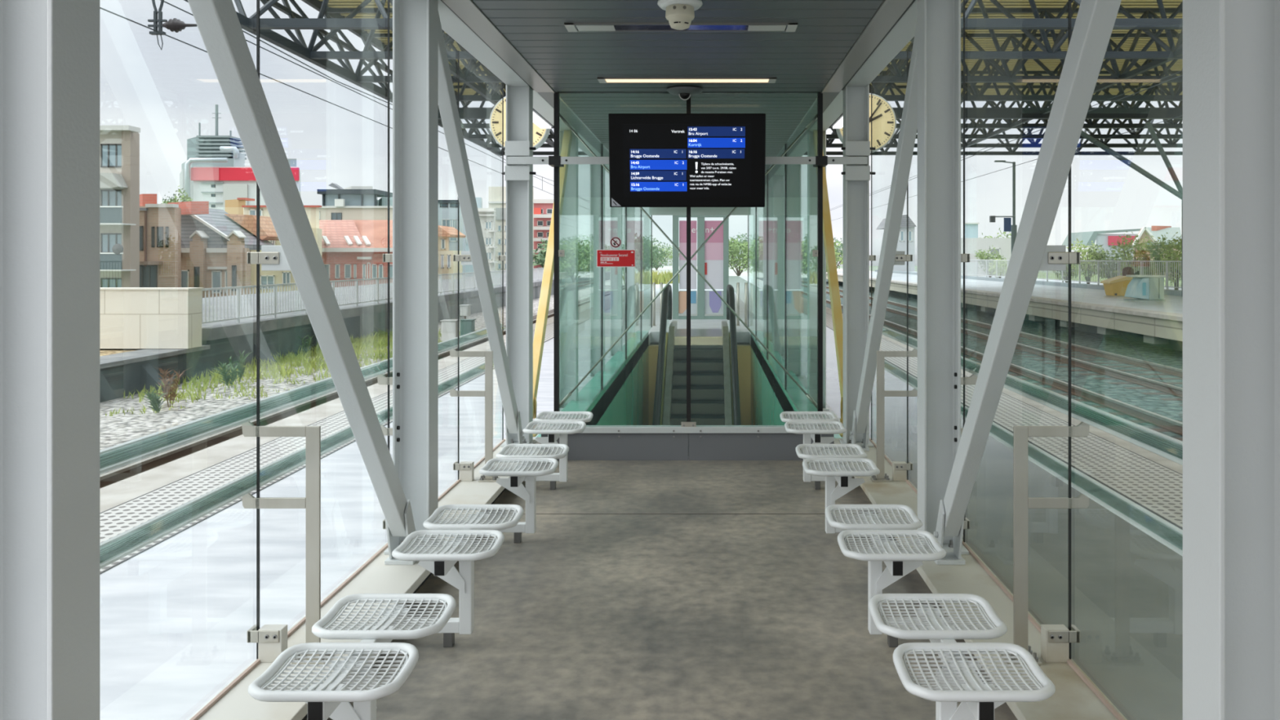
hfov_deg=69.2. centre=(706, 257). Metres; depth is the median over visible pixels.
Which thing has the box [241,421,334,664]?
stand
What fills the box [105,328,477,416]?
grass
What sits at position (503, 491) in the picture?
baseboard
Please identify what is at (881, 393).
stand
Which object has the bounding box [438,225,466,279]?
cottage
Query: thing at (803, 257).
tree
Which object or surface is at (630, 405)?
wall
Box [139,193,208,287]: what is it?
brick house
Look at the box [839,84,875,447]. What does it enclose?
steel column
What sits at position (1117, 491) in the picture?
trim
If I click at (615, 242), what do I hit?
sticker
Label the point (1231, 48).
steel column
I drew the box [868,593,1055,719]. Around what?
bench
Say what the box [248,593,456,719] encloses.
bench
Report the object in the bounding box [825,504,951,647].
bench
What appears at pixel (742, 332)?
paving
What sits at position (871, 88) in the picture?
window
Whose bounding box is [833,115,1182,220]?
overhead wire
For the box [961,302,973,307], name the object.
pier
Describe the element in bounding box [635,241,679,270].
tree
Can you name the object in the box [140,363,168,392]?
buttress
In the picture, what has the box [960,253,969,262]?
glass clamp
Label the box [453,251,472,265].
glass clamp
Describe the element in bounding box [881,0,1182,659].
window
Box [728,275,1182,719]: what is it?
paving
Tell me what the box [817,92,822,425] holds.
trim
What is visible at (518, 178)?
steel column
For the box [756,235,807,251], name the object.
tree
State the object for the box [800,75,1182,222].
overhead wire
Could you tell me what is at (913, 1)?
trim
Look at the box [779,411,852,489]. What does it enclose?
bench
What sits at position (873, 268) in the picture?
ground
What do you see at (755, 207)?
window
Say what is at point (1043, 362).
sleeper
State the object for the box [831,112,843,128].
light
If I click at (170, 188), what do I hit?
tree
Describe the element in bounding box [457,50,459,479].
window
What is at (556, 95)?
trim
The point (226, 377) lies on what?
weed
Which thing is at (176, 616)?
paving
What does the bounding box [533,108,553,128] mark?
light
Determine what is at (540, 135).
clock
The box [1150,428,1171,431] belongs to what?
sleeper
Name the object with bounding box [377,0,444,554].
steel column
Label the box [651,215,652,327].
window
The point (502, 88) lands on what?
window
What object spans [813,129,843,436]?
diagonal brace
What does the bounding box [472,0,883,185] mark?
ceiling
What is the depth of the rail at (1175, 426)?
16.57 m
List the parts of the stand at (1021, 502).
plate, arm, arm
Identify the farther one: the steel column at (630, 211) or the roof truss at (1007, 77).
the roof truss at (1007, 77)
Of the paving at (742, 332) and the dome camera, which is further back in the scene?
the paving at (742, 332)
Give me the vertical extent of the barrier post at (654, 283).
1.120 m
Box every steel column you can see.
[0,0,99,719]
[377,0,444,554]
[501,84,537,447]
[559,130,577,410]
[587,164,604,378]
[608,207,622,357]
[622,207,635,342]
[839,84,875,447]
[911,0,977,554]
[1182,0,1279,719]
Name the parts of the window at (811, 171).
plate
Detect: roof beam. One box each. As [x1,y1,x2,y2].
[438,0,608,173]
[764,0,917,187]
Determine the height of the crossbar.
0.076 m
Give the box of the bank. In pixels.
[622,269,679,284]
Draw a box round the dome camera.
[666,86,703,100]
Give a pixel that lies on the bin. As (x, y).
(1117, 286)
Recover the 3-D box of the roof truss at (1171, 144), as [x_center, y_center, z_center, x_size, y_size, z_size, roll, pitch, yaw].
[13.700,-6.447,43.103,51.308,2.585,3.314,0,0,0]
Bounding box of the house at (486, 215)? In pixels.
[477,208,497,271]
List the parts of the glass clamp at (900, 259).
clamp plate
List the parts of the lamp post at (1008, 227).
post, post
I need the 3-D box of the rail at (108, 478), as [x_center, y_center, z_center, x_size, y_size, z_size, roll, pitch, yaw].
[-7.120,2.635,52.000,0.140,0.150,116.000,0,0,0]
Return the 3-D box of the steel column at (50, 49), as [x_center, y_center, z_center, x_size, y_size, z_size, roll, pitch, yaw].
[-1.611,0.062,2.210,0.260,3.076,0.250,0,0,0]
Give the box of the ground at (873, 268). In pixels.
[578,266,1096,344]
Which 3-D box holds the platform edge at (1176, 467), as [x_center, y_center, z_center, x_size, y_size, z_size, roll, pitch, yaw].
[4.085,1.820,42.000,0.470,0.120,96.000,0,0,0]
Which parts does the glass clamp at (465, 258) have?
clamp plate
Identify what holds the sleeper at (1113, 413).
on the track bed at (1171, 357)
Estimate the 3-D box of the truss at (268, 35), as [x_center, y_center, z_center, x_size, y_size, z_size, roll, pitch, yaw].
[-11.081,-6.455,29.976,1.742,2.650,35.952,0,0,0]
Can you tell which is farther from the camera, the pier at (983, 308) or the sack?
the pier at (983, 308)
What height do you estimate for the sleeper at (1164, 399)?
0.180 m
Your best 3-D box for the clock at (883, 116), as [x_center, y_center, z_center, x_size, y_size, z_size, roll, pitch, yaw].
[1.822,-1.658,11.213,0.931,0.770,0.194,0,0,0]
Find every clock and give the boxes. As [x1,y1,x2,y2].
[489,96,550,151]
[835,93,896,152]
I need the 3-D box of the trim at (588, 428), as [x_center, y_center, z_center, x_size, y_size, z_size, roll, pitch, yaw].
[-0.167,1.494,8.063,2.546,0.052,0.113,0,0,0]
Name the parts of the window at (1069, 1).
edge trim, edge trim, edge trim, edge trim, leaning rail, leaning rail, edge trim, edge trim, edge trim, edge trim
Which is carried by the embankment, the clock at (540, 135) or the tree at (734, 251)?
the tree at (734, 251)
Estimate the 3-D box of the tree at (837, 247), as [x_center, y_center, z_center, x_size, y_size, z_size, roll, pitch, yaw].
[22.036,-0.770,161.842,11.526,6.896,11.126,0,0,0]
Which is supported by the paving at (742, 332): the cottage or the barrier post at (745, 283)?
the barrier post at (745, 283)
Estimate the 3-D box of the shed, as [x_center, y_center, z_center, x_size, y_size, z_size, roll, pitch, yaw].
[51.547,2.072,117.750,9.725,11.376,8.100,0,0,0]
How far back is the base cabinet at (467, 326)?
31.50 m
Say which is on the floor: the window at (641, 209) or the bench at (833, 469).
the bench at (833, 469)
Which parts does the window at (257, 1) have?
edge trim, edge trim, edge trim, edge trim, leaning rail, leaning rail, edge trim, edge trim, edge trim, edge trim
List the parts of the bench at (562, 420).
brace plate, seat, post, seat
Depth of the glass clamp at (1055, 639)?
3.65 m
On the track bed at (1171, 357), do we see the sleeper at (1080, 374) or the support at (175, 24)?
the sleeper at (1080, 374)
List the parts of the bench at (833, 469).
post, seat, seat, brace plate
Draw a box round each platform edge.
[99,284,644,512]
[746,275,1182,474]
[826,271,1182,321]
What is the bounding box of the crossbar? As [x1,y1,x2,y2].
[507,155,867,167]
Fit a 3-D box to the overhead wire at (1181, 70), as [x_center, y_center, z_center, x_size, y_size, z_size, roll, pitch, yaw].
[9.499,-3.740,47.000,0.014,0.015,86.000,0,0,0]
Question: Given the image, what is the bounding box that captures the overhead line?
[99,0,640,231]
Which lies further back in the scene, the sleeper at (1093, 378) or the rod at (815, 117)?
the sleeper at (1093, 378)
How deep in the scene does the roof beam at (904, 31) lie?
7.09 m
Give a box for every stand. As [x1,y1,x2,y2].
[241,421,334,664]
[449,348,499,482]
[870,348,917,482]
[1000,421,1089,665]
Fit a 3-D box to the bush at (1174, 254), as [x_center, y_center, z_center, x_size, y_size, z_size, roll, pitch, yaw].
[20.664,0.218,40.790,1.524,2.698,1.290,0,0,42]
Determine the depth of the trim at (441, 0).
6.19 m
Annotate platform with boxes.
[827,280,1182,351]
[837,271,1182,314]
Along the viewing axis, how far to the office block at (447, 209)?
99.00 m
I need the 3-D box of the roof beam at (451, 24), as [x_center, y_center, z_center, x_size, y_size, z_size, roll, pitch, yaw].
[-1.611,-1.577,9.500,0.200,0.201,25.000,0,0,0]
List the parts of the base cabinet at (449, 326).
door, lid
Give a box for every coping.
[99,345,209,368]
[201,271,610,340]
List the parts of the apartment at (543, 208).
red panel, pane, pane, cornice, pane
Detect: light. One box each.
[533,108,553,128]
[564,22,797,31]
[597,77,776,83]
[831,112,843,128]
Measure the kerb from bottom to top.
0.180 m
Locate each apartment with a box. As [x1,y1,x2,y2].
[488,186,533,274]
[533,199,553,271]
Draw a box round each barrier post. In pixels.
[635,282,639,325]
[652,282,656,325]
[659,282,662,325]
[736,282,740,325]
[743,282,747,325]
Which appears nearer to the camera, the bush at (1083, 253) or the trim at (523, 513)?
the trim at (523, 513)
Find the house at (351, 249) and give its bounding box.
[319,220,392,287]
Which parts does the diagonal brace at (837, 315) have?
gusset plate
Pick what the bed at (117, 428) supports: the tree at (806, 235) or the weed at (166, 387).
the weed at (166, 387)
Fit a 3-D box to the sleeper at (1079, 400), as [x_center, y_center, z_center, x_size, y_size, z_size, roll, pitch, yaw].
[6.170,2.645,16.620,2.500,0.180,0.240,0,0,0]
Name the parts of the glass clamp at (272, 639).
clamp plate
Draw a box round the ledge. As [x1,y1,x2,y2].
[99,348,145,355]
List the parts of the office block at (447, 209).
pane, cornice, pane, pane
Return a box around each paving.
[99,281,679,719]
[99,283,653,572]
[533,332,650,438]
[635,275,763,342]
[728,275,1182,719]
[738,275,1182,527]
[749,332,843,437]
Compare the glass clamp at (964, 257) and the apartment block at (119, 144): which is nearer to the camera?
the glass clamp at (964, 257)
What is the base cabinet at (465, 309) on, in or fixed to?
on the bed at (117, 428)
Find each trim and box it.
[99,285,653,574]
[99,293,622,513]
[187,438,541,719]
[190,439,505,719]
[440,0,534,90]
[442,0,555,93]
[523,513,825,514]
[553,92,559,425]
[577,425,791,433]
[648,207,750,215]
[686,97,690,422]
[754,284,1182,529]
[805,302,1182,475]
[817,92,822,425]
[820,0,913,93]
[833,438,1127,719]
[840,0,915,90]
[869,439,1124,719]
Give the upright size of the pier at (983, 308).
0.700 m
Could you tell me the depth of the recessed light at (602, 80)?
7.45 m
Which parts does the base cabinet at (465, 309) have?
door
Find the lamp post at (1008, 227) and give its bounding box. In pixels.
[989,160,1017,252]
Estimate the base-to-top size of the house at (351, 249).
10.966 m
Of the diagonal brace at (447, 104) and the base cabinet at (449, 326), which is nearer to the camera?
the diagonal brace at (447, 104)
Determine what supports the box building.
on the ground at (873, 268)
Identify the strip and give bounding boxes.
[1036,272,1182,286]
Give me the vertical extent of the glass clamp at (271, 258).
0.100 m
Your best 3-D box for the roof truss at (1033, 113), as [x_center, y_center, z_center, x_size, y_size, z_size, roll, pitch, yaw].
[13.700,-6.394,33.503,51.308,2.692,3.314,0,0,0]
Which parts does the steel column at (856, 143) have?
plate, collar plate, collar plate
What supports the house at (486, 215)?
on the ground at (873, 268)
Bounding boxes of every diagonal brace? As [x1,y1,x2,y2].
[187,0,419,564]
[438,13,524,451]
[533,129,572,436]
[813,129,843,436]
[849,18,917,451]
[933,0,1121,564]
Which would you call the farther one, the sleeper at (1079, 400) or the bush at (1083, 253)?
the bush at (1083, 253)
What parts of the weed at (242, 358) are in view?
stem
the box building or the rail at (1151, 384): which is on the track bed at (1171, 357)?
the rail at (1151, 384)
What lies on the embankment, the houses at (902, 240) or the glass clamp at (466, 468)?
the houses at (902, 240)
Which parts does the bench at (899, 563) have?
seat, post, seat, brace plate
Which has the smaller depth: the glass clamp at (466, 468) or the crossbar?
the glass clamp at (466, 468)
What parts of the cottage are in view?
pane, pane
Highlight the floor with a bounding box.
[305,459,1017,719]
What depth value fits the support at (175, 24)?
10.78 m
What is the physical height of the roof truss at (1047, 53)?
2.585 m
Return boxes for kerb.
[875,270,1182,296]
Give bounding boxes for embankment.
[583,266,875,287]
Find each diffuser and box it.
[574,25,787,30]
[605,79,768,82]
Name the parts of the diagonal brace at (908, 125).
gusset plate, plate, gusset plate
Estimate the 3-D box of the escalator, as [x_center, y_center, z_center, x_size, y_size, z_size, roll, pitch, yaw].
[-0.180,4.131,17.683,1.680,6.998,10.434,0,0,0]
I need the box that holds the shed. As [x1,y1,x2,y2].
[1061,228,1140,275]
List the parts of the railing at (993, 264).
rail, rail, post, post, post, post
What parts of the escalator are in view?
handrail, landing plate, handrail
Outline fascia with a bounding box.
[826,274,1182,341]
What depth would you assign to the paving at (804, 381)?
13.25 m
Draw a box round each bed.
[99,286,610,449]
[102,286,624,474]
[756,277,1182,437]
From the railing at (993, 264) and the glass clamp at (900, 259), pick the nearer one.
the glass clamp at (900, 259)
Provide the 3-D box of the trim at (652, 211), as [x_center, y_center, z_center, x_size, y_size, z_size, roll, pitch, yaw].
[-0.160,-1.230,21.975,2.400,0.420,0.150,0,0,0]
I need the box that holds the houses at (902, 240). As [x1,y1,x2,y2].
[875,214,916,271]
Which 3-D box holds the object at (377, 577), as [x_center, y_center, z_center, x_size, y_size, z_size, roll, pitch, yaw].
[-1.620,1.623,2.605,0.360,0.045,11.210,0,0,0]
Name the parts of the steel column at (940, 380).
plate, rail arm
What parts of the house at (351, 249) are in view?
pane, pane, pane, cornice, pane, pane, pane, pane, pane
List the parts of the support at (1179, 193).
post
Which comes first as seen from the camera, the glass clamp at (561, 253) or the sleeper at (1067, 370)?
the glass clamp at (561, 253)
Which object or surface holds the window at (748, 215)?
in the wall at (766, 408)
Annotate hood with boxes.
[356,256,372,259]
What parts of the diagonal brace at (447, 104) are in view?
gusset plate, gusset plate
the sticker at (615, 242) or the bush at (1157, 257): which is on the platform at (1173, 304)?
the bush at (1157, 257)
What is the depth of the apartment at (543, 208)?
114.96 m
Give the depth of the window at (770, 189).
19.34 m
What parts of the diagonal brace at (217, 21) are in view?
gusset plate, plate, gusset plate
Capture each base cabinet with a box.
[440,319,460,341]
[459,304,471,319]
[460,319,475,335]
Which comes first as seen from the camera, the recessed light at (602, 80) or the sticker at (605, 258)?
the recessed light at (602, 80)
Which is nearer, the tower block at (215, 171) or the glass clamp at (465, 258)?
the glass clamp at (465, 258)
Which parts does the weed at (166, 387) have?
stem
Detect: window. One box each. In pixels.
[99,0,506,659]
[387,0,389,449]
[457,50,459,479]
[502,88,503,439]
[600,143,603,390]
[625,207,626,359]
[640,208,641,340]
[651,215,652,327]
[747,215,748,327]
[755,207,756,340]
[763,186,773,342]
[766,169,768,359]
[773,174,784,357]
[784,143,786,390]
[786,164,803,378]
[807,130,829,410]
[871,88,871,439]
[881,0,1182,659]
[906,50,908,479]
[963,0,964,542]
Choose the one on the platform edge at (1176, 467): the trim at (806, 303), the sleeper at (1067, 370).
the trim at (806, 303)
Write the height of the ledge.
1.240 m
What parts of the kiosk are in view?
frame post, panel, frame post, rail, panel, frame post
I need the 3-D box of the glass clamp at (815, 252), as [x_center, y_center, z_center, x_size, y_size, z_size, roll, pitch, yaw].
[0.950,-0.040,8.039,0.060,0.060,0.024,0,0,0]
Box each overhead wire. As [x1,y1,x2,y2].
[160,0,605,210]
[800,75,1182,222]
[804,70,1182,219]
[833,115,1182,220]
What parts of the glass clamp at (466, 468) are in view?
clamp plate, stub post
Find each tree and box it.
[160,187,174,204]
[162,185,193,204]
[533,239,590,271]
[577,235,610,271]
[578,235,624,271]
[609,232,670,272]
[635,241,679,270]
[728,233,763,262]
[728,235,763,275]
[740,237,804,273]
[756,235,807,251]
[800,234,843,267]
[800,240,843,274]
[978,227,1011,238]
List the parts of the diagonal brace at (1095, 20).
gusset plate, plate, gusset plate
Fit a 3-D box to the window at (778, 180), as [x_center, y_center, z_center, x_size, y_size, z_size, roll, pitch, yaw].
[1.285,0.142,16.490,0.260,3.236,0.250,0,0,0]
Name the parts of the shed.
red panel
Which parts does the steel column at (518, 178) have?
collar plate, collar plate, plate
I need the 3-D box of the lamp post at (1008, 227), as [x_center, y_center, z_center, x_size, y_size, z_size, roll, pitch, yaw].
[14.729,-1.693,45.890,1.379,6.306,0.479,0,0,0]
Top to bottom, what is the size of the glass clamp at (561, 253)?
0.060 m
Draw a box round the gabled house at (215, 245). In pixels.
[181,208,279,297]
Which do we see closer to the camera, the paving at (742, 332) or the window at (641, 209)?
the window at (641, 209)
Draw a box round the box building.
[964,222,979,238]
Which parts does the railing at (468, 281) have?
post, post, post, rail, post, post, post, post, post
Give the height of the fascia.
0.500 m
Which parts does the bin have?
lid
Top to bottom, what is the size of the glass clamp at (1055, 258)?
0.100 m
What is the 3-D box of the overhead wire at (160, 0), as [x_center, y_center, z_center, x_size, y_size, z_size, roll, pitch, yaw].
[-9.601,-4.540,52.000,0.022,0.023,76.000,0,0,0]
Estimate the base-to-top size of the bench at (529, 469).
0.511 m
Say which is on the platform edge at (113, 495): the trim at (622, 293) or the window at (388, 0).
the trim at (622, 293)
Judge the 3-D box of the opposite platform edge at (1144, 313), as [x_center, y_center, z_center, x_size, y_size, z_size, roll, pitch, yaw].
[11.950,1.500,48.000,0.600,0.120,104.000,0,0,0]
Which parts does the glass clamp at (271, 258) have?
clamp plate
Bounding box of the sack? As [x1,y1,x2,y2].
[1121,266,1139,275]
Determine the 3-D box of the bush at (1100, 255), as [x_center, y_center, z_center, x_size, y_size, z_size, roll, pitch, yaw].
[20.586,0.395,47.075,2.151,2.342,2.332,0,0,0]
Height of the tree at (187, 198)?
13.453 m
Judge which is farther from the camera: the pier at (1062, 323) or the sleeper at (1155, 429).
the pier at (1062, 323)
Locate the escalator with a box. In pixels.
[652,284,741,456]
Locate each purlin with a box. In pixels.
[390,29,553,146]
[960,48,1182,150]
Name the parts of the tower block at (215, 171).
blank panel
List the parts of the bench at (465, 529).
brace plate, seat, post, seat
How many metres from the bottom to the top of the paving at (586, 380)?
0.250 m
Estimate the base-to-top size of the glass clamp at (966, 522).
0.048 m
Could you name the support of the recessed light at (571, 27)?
in the ceiling
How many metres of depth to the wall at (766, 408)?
14.89 m
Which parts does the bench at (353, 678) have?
brace plate, seat, post, seat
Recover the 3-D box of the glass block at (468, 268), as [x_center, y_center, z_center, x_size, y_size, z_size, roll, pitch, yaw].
[-26.834,0.468,105.470,2.980,14.583,3.060,0,0,0]
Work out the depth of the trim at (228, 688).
4.01 m
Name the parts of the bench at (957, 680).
seat, post, seat, brace plate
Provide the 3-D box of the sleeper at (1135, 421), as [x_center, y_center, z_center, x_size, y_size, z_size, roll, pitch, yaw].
[6.170,2.645,14.460,2.500,0.180,0.240,0,0,0]
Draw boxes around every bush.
[973,245,1005,277]
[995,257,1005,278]
[1052,250,1085,282]
[1066,239,1108,284]
[1087,243,1130,279]
[1110,231,1158,275]
[1138,240,1175,281]
[1157,231,1182,289]
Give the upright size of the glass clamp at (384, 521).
0.048 m
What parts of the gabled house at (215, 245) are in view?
pane, cornice, pane, pane, cornice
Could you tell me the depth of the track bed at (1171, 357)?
24.07 m
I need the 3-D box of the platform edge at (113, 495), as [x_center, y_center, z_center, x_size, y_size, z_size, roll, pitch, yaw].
[-4.405,1.820,42.000,0.470,0.120,96.000,0,0,0]
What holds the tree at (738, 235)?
on the embankment
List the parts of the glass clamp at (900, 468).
clamp plate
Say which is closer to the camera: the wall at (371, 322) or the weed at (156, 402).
the weed at (156, 402)
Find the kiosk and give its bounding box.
[672,215,728,319]
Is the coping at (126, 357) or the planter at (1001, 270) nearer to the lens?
the coping at (126, 357)
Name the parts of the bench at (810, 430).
post, seat, seat, brace plate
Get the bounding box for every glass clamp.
[247,245,290,271]
[247,624,287,662]
[382,253,392,262]
[382,519,386,528]
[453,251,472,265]
[453,461,474,481]
[498,255,506,260]
[557,249,564,257]
[680,422,696,426]
[812,249,818,257]
[869,255,875,260]
[892,461,912,481]
[893,251,912,265]
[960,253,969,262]
[963,517,969,528]
[1039,245,1079,271]
[1040,624,1079,662]
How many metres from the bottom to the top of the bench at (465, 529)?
0.511 m
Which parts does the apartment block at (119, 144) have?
handrail, handrail, pane, pane, pane, pane, satellite dish, cornice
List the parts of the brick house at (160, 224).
pane, cornice, pane, pane, cornice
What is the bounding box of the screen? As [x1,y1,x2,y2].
[608,113,765,207]
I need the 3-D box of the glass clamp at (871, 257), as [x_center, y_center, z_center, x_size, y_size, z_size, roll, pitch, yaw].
[1.411,0.000,8.089,0.127,0.048,0.069,0,0,0]
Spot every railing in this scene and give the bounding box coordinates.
[201,267,553,324]
[960,259,1182,289]
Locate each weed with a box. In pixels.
[141,388,171,413]
[151,367,191,407]
[211,361,240,387]
[220,349,252,383]
[298,333,314,353]
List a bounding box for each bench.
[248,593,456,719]
[391,504,523,647]
[479,444,568,542]
[522,411,593,489]
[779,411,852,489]
[795,444,879,540]
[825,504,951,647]
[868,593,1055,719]
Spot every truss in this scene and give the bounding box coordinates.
[186,0,502,155]
[234,0,1182,29]
[260,0,1182,59]
[288,0,1182,82]
[327,12,1182,101]
[366,38,1182,119]
[450,59,1182,128]
[453,74,1182,138]
[457,88,1182,147]
[464,101,1182,155]
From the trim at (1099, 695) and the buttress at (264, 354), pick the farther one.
the buttress at (264, 354)
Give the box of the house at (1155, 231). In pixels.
[1132,226,1182,277]
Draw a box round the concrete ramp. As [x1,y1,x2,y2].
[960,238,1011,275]
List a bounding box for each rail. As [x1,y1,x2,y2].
[99,284,635,488]
[800,280,1182,377]
[800,284,1182,397]
[800,290,1182,435]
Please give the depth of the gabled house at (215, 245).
57.01 m
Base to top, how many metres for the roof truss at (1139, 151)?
2.585 m
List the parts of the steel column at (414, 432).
rail arm, rail arm, plate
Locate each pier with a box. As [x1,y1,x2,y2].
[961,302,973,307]
[981,306,994,311]
[1028,314,1045,320]
[1059,320,1078,327]
[1097,326,1119,334]
[1143,334,1168,344]
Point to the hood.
(357, 257)
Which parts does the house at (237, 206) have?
pane, pane, pane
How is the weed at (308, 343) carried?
on the bed at (117, 428)
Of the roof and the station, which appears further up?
the roof
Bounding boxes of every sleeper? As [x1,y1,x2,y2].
[969,339,1032,340]
[975,341,1039,342]
[982,343,1048,344]
[1014,351,1077,351]
[1014,353,1087,354]
[1015,348,1067,349]
[1022,355,1100,357]
[1031,346,1057,346]
[1032,359,1113,360]
[1043,362,1126,364]
[1044,387,1088,390]
[1053,365,1139,367]
[1066,369,1155,371]
[1074,399,1122,401]
[1080,373,1172,375]
[1091,405,1141,408]
[1093,377,1182,379]
[1107,412,1162,415]
[1122,386,1182,389]
[1128,420,1182,422]
[1140,392,1168,394]
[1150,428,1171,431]
[1158,398,1182,400]
[1173,437,1182,441]
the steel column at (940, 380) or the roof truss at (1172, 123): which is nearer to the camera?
the steel column at (940, 380)
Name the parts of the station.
lid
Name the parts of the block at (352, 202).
penthouse post, solar panel, pane, cornice, penthouse post, penthouse post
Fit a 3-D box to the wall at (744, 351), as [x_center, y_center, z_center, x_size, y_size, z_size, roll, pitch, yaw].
[-0.160,5.390,21.350,2.840,6.740,0.300,0,0,0]
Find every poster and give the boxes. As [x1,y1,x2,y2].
[679,220,697,288]
[704,220,723,288]
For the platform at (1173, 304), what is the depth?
37.20 m
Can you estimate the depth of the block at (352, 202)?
89.99 m
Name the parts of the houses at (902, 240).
pane, pane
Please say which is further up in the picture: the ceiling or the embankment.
the ceiling
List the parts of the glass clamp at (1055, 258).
clamp plate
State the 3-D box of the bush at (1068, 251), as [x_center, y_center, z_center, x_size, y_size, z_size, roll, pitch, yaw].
[20.656,0.575,52.949,1.890,1.980,2.020,0,0,-38]
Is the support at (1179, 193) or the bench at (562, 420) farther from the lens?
the support at (1179, 193)
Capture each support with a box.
[147,0,197,49]
[1080,121,1182,296]
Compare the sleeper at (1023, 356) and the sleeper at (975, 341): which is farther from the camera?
the sleeper at (975, 341)
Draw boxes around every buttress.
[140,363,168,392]
[253,342,277,365]
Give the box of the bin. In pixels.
[1100,275,1133,296]
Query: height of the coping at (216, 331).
0.290 m
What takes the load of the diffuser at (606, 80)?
attached to the recessed light at (602, 80)
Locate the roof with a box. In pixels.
[301,0,1182,103]
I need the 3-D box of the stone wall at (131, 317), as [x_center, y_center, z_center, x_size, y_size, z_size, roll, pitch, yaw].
[-14.695,1.387,21.490,5.670,1.385,0.640,0,0,0]
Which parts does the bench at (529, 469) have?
brace plate, seat, post, seat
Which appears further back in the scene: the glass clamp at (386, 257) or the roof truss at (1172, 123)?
the roof truss at (1172, 123)
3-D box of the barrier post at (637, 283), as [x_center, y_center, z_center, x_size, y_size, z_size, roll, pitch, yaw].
[-1.800,1.200,24.000,0.120,1.120,0.120,0,0,0]
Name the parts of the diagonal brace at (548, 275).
gusset plate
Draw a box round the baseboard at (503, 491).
[302,488,506,719]
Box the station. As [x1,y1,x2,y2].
[1123,275,1165,301]
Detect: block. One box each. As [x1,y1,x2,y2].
[99,124,140,287]
[179,104,300,211]
[316,182,392,220]
[438,200,465,272]
[465,197,482,272]
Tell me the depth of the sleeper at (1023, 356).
23.83 m
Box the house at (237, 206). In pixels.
[225,197,321,293]
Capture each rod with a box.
[559,113,817,408]
[559,114,817,408]
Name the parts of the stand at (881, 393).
plate, arm, arm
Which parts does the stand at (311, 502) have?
arm, arm, plate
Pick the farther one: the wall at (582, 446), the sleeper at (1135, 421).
the sleeper at (1135, 421)
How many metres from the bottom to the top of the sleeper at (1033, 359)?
0.180 m
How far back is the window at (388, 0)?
5.19 m
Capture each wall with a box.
[99,287,204,348]
[99,315,359,402]
[201,271,607,326]
[360,274,610,339]
[535,330,648,438]
[541,433,833,460]
[648,344,751,425]
[751,330,843,448]
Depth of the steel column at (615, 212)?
16.49 m
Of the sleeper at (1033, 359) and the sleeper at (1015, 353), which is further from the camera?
the sleeper at (1015, 353)
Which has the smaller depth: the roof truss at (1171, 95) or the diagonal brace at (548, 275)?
the diagonal brace at (548, 275)
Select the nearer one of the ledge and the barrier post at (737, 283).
the ledge
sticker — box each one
[596,249,635,266]
[609,236,621,248]
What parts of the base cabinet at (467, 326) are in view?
door, lid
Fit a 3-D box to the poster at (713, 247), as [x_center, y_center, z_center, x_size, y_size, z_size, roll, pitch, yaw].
[0.187,-0.086,26.627,0.585,1.975,0.046,0,0,0]
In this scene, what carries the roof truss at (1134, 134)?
attached to the roof
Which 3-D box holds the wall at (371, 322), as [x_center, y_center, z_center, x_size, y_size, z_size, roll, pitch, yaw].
[-12.200,2.670,76.000,0.400,1.380,88.000,0,0,0]
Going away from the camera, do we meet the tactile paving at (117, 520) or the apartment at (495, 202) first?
the tactile paving at (117, 520)
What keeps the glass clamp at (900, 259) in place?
attached to the diagonal brace at (908, 125)
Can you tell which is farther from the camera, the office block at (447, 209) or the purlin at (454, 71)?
the office block at (447, 209)
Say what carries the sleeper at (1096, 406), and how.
on the track bed at (1171, 357)
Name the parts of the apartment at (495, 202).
panel, cornice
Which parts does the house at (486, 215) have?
cornice, cornice, pane, pane, pane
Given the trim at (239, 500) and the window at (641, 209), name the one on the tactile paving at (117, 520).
the trim at (239, 500)
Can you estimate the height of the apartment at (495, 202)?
16.169 m
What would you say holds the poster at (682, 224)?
attached to the kiosk
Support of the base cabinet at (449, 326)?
on the track bed at (535, 317)
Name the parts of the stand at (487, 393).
arm, arm, plate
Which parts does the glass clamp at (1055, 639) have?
clamp plate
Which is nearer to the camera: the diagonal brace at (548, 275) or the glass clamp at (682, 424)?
the glass clamp at (682, 424)
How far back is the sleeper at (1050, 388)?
18.04 m
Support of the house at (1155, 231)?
on the ground at (873, 268)
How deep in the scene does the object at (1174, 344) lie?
31.58 m
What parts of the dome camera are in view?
ceiling plate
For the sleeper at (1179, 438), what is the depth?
13.07 m
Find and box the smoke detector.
[657,0,702,30]
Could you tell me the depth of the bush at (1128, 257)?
44.54 m
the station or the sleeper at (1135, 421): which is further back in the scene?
the station
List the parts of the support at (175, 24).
hanger arm, hanger arm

